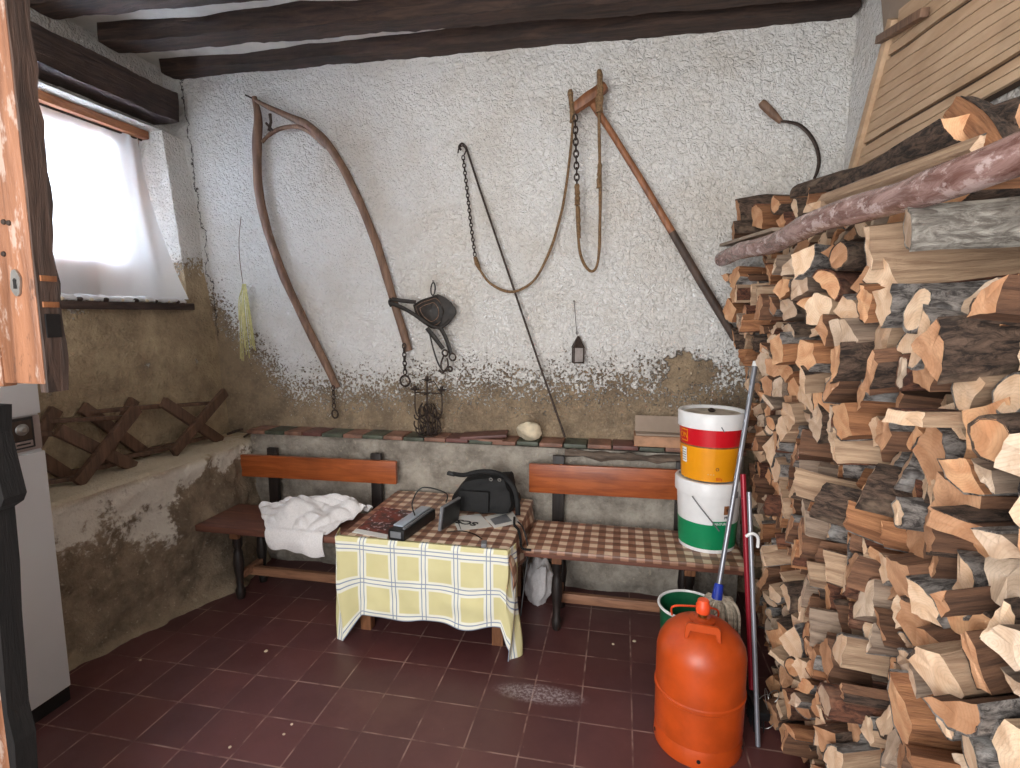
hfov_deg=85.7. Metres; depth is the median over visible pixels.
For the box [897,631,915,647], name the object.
log
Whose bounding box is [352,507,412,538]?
magazine
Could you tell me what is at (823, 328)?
log
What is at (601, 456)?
split timber
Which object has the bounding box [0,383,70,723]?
refrigerator
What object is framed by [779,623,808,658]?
log
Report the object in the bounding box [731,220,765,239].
log
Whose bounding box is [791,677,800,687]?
log
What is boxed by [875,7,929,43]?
batten
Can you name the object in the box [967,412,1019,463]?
log
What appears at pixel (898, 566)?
log
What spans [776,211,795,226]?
log
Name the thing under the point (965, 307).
log
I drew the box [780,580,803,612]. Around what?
log
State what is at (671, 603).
bucket
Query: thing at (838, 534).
log
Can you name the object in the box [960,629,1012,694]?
log
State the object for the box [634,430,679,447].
clay piece
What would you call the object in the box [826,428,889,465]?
log
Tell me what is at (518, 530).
cord
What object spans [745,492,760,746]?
tube
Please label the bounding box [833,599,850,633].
log
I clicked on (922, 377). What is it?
log
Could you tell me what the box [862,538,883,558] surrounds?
log
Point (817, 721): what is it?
log
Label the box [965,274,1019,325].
log
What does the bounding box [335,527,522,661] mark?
cloth
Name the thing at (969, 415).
log
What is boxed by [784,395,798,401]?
log
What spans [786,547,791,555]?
log
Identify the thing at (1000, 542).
log
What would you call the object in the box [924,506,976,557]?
log
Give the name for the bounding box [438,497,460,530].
speaker
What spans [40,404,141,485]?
trestle
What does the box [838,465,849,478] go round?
log
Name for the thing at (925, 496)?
log
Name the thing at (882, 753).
log
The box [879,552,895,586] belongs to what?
log
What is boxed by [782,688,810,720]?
log
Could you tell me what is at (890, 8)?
board
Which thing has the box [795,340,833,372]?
log
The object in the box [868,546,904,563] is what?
log
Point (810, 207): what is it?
log
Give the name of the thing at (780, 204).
log
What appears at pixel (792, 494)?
log
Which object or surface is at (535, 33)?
ceiling beam
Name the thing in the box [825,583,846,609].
log
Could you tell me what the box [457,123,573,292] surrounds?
chain
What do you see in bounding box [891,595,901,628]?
log
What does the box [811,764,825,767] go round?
log
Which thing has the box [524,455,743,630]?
bench
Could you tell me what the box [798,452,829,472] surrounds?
log
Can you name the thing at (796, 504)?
log
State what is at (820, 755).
log
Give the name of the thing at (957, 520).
log
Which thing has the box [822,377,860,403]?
log
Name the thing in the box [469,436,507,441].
brick
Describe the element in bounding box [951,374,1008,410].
log
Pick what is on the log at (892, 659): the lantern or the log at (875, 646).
the log at (875, 646)
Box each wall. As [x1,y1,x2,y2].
[30,8,229,478]
[49,432,270,671]
[160,13,855,592]
[250,434,743,602]
[843,0,1019,169]
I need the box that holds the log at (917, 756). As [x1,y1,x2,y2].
[905,744,962,767]
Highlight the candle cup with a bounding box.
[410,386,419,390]
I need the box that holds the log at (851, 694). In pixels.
[839,683,889,709]
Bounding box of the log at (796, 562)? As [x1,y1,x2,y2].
[791,539,807,569]
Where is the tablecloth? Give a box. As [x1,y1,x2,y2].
[341,491,533,589]
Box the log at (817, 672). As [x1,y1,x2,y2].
[811,644,826,679]
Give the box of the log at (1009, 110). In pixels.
[989,96,1019,128]
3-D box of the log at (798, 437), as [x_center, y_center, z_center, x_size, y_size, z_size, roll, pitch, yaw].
[1.201,0.194,1.899,0.400,0.088,0.132,2,8,18]
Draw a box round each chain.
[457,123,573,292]
[567,69,603,272]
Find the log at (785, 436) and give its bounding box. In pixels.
[776,416,797,443]
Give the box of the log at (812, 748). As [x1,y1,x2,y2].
[801,745,815,762]
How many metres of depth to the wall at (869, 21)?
2.60 m
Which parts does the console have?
rail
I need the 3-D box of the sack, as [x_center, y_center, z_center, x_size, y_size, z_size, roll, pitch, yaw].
[0.160,1.070,3.045,0.163,0.269,0.202,1,7,11]
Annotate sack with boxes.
[524,557,552,605]
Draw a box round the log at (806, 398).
[801,387,812,412]
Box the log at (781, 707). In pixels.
[776,699,787,720]
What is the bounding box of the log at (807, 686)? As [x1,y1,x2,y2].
[795,678,822,694]
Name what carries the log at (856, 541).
on the log at (859, 569)
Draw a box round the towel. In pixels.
[259,493,372,557]
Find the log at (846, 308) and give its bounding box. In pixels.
[833,293,858,317]
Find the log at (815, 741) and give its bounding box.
[813,734,818,745]
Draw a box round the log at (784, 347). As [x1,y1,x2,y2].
[770,332,821,364]
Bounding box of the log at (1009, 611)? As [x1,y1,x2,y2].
[979,597,1019,638]
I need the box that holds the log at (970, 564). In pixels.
[952,549,988,620]
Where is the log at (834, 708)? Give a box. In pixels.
[817,682,884,724]
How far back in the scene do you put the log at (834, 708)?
1.42 m
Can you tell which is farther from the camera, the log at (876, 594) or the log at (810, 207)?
the log at (810, 207)
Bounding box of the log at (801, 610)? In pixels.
[798,596,808,622]
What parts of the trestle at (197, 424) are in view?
leg, leg, rail, rail, rail, rail, leg, leg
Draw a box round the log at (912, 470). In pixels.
[894,452,924,492]
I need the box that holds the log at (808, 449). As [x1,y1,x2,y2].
[798,429,833,461]
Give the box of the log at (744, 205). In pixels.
[735,194,807,220]
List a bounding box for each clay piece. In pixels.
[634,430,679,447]
[635,415,679,432]
[635,431,679,436]
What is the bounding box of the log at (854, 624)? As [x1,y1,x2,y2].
[848,601,864,630]
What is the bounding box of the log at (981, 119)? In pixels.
[943,96,1019,146]
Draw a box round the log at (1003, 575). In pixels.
[984,556,1019,605]
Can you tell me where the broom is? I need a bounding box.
[740,474,769,733]
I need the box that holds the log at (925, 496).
[922,476,929,503]
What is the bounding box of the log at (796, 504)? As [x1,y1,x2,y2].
[789,490,801,514]
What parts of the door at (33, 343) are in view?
rail, strike plate, strike plate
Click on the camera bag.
(483, 491)
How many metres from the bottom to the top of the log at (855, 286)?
0.176 m
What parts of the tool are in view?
handle, handle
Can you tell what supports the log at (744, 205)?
on the log at (741, 228)
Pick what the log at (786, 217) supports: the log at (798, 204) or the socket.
the log at (798, 204)
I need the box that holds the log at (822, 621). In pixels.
[809,607,841,646]
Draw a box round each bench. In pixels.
[195,447,397,599]
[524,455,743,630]
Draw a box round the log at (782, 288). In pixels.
[773,279,791,299]
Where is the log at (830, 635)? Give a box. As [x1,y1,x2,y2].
[826,632,836,639]
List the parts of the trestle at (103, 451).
rail, leg, leg, rail, rail, rail, leg, leg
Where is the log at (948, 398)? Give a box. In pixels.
[941,394,953,405]
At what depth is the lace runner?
2.90 m
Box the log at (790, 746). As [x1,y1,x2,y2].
[781,729,817,759]
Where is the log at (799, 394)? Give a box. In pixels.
[797,386,808,409]
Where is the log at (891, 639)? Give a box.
[873,606,906,648]
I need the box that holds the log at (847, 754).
[823,742,880,767]
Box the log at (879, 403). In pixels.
[857,380,898,413]
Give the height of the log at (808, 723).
0.093 m
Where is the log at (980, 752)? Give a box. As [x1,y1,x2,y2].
[961,735,1000,767]
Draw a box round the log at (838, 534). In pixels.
[826,524,847,543]
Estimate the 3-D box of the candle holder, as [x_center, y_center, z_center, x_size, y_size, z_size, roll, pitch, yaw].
[-0.488,0.133,3.284,0.216,0.359,0.119,4,8,31]
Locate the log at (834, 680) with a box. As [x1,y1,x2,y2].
[826,675,871,687]
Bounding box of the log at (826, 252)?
[820,244,835,257]
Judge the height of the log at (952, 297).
0.104 m
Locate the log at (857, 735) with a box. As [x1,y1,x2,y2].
[847,723,868,743]
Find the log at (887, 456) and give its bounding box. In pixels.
[880,449,898,462]
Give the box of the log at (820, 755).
[816,746,822,759]
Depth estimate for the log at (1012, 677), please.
0.87 m
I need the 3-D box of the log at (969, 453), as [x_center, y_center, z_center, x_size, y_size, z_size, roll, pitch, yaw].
[1.058,0.149,1.029,0.393,0.073,0.051,0,7,1]
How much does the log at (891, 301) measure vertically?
0.132 m
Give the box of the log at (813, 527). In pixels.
[801,499,829,540]
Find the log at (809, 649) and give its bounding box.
[803,636,812,659]
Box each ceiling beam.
[30,0,262,19]
[30,21,178,124]
[97,0,815,52]
[159,0,860,79]
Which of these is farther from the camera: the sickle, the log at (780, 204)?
the sickle
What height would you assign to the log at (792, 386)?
0.167 m
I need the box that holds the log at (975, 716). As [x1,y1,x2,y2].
[921,692,1019,736]
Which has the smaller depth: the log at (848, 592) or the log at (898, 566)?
the log at (898, 566)
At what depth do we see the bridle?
3.22 m
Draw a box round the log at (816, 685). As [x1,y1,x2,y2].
[816,685,830,719]
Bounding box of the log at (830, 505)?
[809,482,861,527]
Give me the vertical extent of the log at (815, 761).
0.126 m
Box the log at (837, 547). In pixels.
[814,541,846,562]
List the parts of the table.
leg, leg, leg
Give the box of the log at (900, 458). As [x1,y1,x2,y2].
[889,452,910,466]
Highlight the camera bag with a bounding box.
[447,469,520,515]
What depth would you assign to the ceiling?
2.95 m
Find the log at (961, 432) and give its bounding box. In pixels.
[938,402,965,440]
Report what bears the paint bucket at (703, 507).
on the seat cover
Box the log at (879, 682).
[872,674,887,689]
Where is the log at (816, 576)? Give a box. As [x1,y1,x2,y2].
[807,560,826,589]
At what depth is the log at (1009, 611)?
0.88 m
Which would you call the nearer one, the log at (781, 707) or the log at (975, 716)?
the log at (975, 716)
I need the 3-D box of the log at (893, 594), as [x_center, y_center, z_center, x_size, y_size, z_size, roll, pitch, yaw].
[1.105,0.505,1.266,0.403,0.106,0.092,3,8,21]
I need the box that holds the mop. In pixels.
[704,361,756,634]
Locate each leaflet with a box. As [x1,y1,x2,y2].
[454,514,491,529]
[484,511,518,527]
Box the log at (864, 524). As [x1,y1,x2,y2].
[843,500,893,544]
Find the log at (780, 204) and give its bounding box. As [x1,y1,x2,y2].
[771,195,807,214]
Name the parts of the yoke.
arm, chain, chain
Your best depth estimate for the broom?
2.20 m
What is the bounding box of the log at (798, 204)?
[790,197,806,217]
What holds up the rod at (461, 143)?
on the trim at (595, 443)
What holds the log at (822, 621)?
on the log at (809, 649)
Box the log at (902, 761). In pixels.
[897,741,911,767]
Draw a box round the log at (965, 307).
[961,277,1002,313]
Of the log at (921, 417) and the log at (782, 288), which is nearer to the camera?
the log at (921, 417)
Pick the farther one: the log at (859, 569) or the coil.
the coil
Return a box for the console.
[388,506,434,540]
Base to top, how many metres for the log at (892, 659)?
0.097 m
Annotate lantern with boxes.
[572,303,584,362]
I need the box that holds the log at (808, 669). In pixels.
[805,660,822,680]
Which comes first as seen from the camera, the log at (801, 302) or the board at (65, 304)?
the log at (801, 302)
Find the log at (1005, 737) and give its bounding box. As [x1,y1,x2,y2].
[990,718,1019,767]
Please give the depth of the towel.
2.91 m
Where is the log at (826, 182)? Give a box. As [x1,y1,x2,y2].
[790,164,866,198]
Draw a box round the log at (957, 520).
[926,504,1016,547]
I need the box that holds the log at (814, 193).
[806,186,832,204]
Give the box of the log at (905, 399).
[895,391,951,407]
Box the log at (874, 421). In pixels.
[869,416,884,446]
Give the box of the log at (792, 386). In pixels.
[787,377,799,399]
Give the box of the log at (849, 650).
[832,632,889,676]
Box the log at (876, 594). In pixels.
[852,577,892,623]
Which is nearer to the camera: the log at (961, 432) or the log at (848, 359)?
the log at (961, 432)
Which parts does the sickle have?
handle, blade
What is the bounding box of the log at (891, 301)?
[872,279,991,327]
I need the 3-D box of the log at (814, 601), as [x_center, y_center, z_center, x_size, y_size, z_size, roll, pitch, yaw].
[1.156,0.732,1.738,0.404,0.070,0.077,3,8,21]
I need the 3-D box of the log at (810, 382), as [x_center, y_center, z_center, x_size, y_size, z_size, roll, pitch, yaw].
[1.080,-0.027,1.688,0.392,0.104,0.067,0,7,-3]
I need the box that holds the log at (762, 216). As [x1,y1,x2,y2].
[751,204,780,228]
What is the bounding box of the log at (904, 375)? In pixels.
[895,353,927,391]
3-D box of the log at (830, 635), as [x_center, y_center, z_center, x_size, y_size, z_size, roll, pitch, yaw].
[1.075,0.764,1.482,0.395,0.089,0.102,4,8,31]
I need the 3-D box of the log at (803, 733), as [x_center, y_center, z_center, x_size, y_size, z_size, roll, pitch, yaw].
[1.129,1.193,1.836,0.396,0.090,0.097,1,7,7]
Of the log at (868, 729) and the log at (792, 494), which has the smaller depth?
the log at (868, 729)
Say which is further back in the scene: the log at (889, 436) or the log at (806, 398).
the log at (806, 398)
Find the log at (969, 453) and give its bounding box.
[963,448,977,457]
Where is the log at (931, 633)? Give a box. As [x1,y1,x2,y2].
[916,623,960,645]
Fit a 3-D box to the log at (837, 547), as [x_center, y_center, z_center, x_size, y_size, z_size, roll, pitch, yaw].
[1.099,0.517,1.580,0.393,0.088,0.035,4,8,30]
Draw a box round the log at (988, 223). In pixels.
[903,196,1019,251]
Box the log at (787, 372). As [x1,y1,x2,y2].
[775,364,799,382]
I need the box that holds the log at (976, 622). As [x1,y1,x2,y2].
[947,610,995,634]
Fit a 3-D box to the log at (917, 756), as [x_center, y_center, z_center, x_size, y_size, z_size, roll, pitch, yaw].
[0.909,0.688,0.956,0.403,0.072,0.098,2,8,16]
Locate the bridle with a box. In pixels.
[388,280,456,373]
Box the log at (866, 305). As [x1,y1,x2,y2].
[856,283,884,324]
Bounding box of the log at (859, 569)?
[846,552,880,592]
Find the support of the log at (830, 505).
on the log at (866, 543)
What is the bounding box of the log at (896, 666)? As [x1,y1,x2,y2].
[894,662,900,669]
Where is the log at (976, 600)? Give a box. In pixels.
[930,586,1000,617]
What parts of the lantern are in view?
glass pane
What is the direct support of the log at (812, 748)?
on the floor
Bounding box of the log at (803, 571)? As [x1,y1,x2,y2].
[800,569,807,574]
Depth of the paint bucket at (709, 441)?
2.54 m
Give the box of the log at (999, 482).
[971,458,1019,494]
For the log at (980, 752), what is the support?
on the firewood logs at (753, 305)
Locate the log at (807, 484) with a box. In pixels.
[793,467,860,501]
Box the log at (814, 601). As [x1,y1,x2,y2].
[805,593,825,616]
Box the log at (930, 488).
[927,479,935,503]
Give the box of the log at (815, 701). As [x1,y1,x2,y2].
[810,692,819,718]
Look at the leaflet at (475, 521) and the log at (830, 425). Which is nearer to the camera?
the log at (830, 425)
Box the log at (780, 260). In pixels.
[772,254,791,274]
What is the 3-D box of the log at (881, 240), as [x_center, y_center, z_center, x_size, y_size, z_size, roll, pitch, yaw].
[1.029,-0.325,1.260,0.401,0.122,0.050,2,7,12]
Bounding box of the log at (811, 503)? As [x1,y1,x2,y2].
[807,502,813,511]
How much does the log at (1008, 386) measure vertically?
0.086 m
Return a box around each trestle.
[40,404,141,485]
[77,389,228,468]
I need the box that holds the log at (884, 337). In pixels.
[874,324,904,348]
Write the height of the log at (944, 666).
0.128 m
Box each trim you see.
[38,89,148,139]
[247,425,745,455]
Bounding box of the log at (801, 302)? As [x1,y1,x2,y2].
[795,296,811,308]
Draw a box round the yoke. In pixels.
[245,94,412,418]
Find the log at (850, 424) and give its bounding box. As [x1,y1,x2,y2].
[832,402,885,440]
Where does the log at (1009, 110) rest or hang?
on the firewood logs at (753, 305)
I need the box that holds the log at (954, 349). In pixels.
[911,315,1019,384]
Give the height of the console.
0.061 m
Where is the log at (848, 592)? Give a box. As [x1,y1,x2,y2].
[842,564,858,599]
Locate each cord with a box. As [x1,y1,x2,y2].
[513,516,530,550]
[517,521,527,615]
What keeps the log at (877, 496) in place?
on the log at (892, 537)
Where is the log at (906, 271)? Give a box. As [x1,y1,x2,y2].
[862,257,1019,286]
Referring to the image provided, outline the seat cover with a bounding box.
[522,520,743,571]
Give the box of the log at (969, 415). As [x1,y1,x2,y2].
[962,397,1009,449]
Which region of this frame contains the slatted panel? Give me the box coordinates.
[848,0,1019,168]
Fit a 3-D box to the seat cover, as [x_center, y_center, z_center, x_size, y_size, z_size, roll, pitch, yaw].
[0.601,0.792,2.736,1.033,0.024,0.399,1,7,11]
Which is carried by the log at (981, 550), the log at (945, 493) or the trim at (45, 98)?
the log at (945, 493)
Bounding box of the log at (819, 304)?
[804,293,838,324]
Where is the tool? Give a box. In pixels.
[569,81,733,340]
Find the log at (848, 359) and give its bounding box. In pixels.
[830,341,874,383]
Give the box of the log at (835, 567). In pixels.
[823,549,846,587]
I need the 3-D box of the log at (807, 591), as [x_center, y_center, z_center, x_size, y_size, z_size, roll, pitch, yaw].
[1.182,0.720,1.823,0.407,0.113,0.124,2,8,17]
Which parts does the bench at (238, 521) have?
leg, foot rail, leg, post, seat, backrest, post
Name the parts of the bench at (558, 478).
leg, post, leg, backrest, seat, post, leg, leg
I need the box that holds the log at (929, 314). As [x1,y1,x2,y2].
[907,304,967,370]
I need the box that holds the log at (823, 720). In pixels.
[816,704,840,723]
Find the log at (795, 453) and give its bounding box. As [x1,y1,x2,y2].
[792,442,799,467]
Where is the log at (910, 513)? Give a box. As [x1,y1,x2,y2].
[891,496,929,531]
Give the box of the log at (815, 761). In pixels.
[810,759,824,767]
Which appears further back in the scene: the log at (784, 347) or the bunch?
the bunch
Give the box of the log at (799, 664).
[792,658,814,680]
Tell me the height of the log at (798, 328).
0.098 m
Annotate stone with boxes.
[516,422,541,440]
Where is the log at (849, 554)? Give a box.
[847,532,852,564]
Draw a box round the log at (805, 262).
[791,243,832,279]
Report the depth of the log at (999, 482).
0.89 m
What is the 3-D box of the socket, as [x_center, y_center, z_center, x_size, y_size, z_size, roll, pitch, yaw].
[0.850,0.873,2.268,0.060,0.099,0.068,1,7,11]
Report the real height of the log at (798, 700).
0.112 m
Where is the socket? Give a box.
[709,582,723,602]
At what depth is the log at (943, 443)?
1.10 m
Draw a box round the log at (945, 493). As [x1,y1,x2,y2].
[928,471,1018,539]
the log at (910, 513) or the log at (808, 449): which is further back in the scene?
the log at (808, 449)
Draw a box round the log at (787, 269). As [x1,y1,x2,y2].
[781,258,793,277]
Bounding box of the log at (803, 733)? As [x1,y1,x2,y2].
[783,723,814,743]
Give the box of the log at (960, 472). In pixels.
[936,458,1017,495]
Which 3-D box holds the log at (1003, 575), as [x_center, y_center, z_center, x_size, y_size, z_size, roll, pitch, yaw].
[1.017,0.319,0.909,0.407,0.117,0.114,0,7,2]
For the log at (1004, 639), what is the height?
0.075 m
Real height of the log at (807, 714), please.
0.118 m
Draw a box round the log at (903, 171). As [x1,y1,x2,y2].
[818,133,986,203]
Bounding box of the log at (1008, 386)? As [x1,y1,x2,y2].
[992,372,1019,413]
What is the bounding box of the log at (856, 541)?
[849,533,862,552]
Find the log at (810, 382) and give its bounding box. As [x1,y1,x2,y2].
[799,365,831,393]
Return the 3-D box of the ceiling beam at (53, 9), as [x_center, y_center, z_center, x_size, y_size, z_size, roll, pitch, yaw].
[-0.365,-1.795,2.306,3.842,0.146,0.173,1,7,10]
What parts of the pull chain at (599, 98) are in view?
chain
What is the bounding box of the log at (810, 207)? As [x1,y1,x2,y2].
[803,200,826,212]
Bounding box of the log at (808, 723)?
[805,720,814,725]
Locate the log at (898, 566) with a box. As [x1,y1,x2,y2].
[886,552,931,596]
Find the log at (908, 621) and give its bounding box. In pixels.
[895,595,932,646]
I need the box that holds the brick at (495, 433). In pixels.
[460,430,507,439]
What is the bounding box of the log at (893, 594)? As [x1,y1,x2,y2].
[887,587,896,600]
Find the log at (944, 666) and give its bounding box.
[906,640,1012,698]
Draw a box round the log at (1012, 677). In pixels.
[1000,666,1019,696]
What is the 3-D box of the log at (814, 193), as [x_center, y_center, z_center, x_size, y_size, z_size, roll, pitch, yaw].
[1.284,-0.692,1.965,0.404,0.103,0.148,3,8,21]
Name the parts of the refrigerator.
panel, plate, lock plate, door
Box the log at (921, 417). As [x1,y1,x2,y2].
[882,407,964,427]
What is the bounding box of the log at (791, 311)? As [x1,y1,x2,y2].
[780,297,804,320]
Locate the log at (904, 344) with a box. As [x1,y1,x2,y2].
[896,332,916,353]
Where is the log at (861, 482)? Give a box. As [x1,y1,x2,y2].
[856,468,873,488]
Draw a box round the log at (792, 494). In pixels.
[789,478,801,500]
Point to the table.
(367, 622)
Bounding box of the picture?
[490,514,511,524]
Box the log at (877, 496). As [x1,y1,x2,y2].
[855,463,912,517]
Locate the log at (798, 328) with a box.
[783,320,816,337]
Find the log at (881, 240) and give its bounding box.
[863,221,1019,270]
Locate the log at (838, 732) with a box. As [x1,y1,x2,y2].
[813,722,852,752]
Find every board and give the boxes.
[61,300,194,309]
[719,227,782,246]
[881,0,909,30]
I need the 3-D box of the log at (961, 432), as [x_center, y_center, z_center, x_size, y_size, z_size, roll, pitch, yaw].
[1.058,0.067,1.057,0.397,0.090,0.098,2,7,14]
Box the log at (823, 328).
[815,314,839,346]
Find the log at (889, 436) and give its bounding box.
[875,419,914,451]
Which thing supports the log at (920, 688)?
on the log at (913, 720)
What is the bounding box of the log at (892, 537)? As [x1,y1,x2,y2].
[879,520,908,552]
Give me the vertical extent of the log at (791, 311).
0.087 m
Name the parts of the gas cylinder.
handle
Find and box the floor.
[35,558,809,767]
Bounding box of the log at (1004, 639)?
[980,624,1019,670]
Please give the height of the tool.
1.370 m
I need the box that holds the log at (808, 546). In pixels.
[798,516,840,561]
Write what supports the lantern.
hanging from the wall at (685, 109)
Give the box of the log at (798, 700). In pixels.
[788,692,814,709]
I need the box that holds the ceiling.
[66,0,442,67]
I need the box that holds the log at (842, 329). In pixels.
[829,318,879,346]
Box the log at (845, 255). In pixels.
[829,241,866,270]
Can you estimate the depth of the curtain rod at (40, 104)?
2.97 m
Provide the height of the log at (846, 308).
0.098 m
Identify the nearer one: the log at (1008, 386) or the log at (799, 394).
the log at (1008, 386)
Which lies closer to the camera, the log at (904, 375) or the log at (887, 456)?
the log at (904, 375)
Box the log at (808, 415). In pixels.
[803,410,812,422]
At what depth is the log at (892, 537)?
1.26 m
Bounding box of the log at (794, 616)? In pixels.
[791,612,801,625]
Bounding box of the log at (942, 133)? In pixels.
[832,114,969,189]
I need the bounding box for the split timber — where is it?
[565,448,680,463]
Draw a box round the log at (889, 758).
[881,729,900,767]
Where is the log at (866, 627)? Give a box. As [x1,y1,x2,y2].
[862,622,872,637]
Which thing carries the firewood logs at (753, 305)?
on the floor
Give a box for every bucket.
[657,589,719,628]
[675,469,740,553]
[678,404,744,482]
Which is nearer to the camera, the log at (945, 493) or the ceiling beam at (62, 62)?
the log at (945, 493)
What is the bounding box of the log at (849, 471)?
[842,465,874,478]
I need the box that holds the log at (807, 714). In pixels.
[795,707,815,719]
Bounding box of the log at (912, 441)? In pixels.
[906,426,925,450]
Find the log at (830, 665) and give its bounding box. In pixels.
[819,638,872,685]
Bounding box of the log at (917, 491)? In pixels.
[912,479,922,497]
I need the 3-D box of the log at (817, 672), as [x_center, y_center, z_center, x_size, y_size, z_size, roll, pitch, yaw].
[1.054,0.821,1.522,0.386,0.113,0.116,4,8,29]
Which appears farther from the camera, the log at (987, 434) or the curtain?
the curtain
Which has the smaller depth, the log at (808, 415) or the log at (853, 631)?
the log at (853, 631)
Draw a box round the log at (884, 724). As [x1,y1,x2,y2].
[875,705,894,739]
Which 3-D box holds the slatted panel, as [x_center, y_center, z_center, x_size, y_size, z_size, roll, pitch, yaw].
[1.427,-1.116,1.648,0.062,0.572,1.850,1,7,11]
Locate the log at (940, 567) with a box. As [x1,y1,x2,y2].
[929,556,956,578]
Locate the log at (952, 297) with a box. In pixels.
[902,284,981,333]
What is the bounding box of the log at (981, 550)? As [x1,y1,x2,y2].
[974,544,988,557]
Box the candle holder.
[410,376,445,437]
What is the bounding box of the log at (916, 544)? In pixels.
[906,530,932,558]
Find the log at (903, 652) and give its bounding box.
[896,647,912,664]
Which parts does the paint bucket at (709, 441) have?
lid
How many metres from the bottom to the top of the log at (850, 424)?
0.125 m
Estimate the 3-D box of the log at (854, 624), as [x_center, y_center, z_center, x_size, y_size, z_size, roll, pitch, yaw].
[1.091,0.633,1.414,0.391,0.061,0.089,3,8,24]
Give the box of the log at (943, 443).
[912,427,966,485]
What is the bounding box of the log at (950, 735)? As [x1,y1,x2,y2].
[935,716,960,740]
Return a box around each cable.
[411,487,447,515]
[447,530,486,547]
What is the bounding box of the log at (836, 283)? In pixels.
[811,269,861,301]
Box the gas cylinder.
[653,597,747,767]
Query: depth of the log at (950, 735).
0.97 m
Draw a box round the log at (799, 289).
[790,275,827,301]
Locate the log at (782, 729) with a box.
[779,721,804,742]
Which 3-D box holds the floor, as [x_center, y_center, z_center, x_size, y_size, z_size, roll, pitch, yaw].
[-0.721,1.453,1.413,4.700,0.080,4.500,1,7,11]
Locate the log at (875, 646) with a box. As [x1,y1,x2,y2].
[866,623,897,657]
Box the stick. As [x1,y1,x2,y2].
[227,428,242,434]
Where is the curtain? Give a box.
[40,106,187,298]
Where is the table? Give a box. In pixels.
[360,563,522,645]
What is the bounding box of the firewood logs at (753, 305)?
[721,177,1019,767]
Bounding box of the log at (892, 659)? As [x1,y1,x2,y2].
[888,657,895,680]
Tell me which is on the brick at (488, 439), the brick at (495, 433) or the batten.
the brick at (495, 433)
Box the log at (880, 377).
[860,347,901,395]
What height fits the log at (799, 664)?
0.119 m
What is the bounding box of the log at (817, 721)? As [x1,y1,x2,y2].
[815,718,821,738]
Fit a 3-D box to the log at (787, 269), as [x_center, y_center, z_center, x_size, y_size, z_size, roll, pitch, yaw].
[1.136,-0.398,1.935,0.406,0.084,0.067,-2,8,-18]
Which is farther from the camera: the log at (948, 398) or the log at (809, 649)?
the log at (809, 649)
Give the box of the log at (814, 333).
[809,328,819,337]
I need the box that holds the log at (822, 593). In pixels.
[818,589,825,599]
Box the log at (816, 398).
[811,392,832,412]
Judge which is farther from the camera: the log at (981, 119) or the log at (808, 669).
the log at (808, 669)
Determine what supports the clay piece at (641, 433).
on the clay piece at (645, 441)
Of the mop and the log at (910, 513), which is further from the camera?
the mop
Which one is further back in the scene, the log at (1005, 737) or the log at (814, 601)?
the log at (814, 601)
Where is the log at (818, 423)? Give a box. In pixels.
[809,403,828,443]
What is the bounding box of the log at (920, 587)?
[906,573,956,628]
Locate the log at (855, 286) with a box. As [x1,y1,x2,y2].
[850,265,868,292]
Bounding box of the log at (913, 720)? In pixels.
[887,669,962,752]
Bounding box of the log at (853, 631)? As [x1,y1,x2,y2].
[851,628,863,635]
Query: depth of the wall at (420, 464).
3.19 m
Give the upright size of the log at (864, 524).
0.133 m
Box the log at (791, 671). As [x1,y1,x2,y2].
[784,656,798,677]
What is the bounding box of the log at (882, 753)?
[880,750,884,767]
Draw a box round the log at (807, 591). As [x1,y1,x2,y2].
[799,575,818,607]
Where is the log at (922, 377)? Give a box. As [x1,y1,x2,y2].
[912,366,951,391]
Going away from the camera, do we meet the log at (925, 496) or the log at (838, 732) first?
the log at (925, 496)
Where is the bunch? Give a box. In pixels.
[238,219,255,360]
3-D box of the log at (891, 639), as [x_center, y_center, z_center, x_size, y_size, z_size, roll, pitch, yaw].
[1.041,0.575,1.224,0.394,0.062,0.120,2,8,15]
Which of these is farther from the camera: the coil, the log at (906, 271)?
the coil
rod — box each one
[39,103,141,140]
[458,142,565,436]
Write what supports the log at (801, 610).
on the log at (806, 627)
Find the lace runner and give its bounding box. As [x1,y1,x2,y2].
[61,293,186,302]
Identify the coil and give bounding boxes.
[759,688,778,728]
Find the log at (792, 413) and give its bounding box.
[781,401,808,430]
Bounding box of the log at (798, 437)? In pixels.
[796,425,809,443]
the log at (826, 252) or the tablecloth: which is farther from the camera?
the tablecloth
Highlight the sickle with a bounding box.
[758,99,820,178]
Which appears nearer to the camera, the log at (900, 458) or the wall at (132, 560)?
the log at (900, 458)
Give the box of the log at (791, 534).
[785,514,801,543]
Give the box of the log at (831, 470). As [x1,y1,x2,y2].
[818,462,857,481]
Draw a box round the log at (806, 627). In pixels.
[802,621,809,656]
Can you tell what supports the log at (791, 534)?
on the log
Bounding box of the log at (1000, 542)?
[970,525,1019,558]
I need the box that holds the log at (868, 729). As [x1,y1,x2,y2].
[860,715,885,747]
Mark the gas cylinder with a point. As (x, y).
(700, 676)
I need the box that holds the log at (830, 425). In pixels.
[827,405,834,431]
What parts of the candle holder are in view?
arm, stem, arm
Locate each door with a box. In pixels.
[0,0,68,392]
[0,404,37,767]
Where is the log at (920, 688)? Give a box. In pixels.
[899,663,932,698]
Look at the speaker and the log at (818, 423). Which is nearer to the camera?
the log at (818, 423)
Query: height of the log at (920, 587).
0.108 m

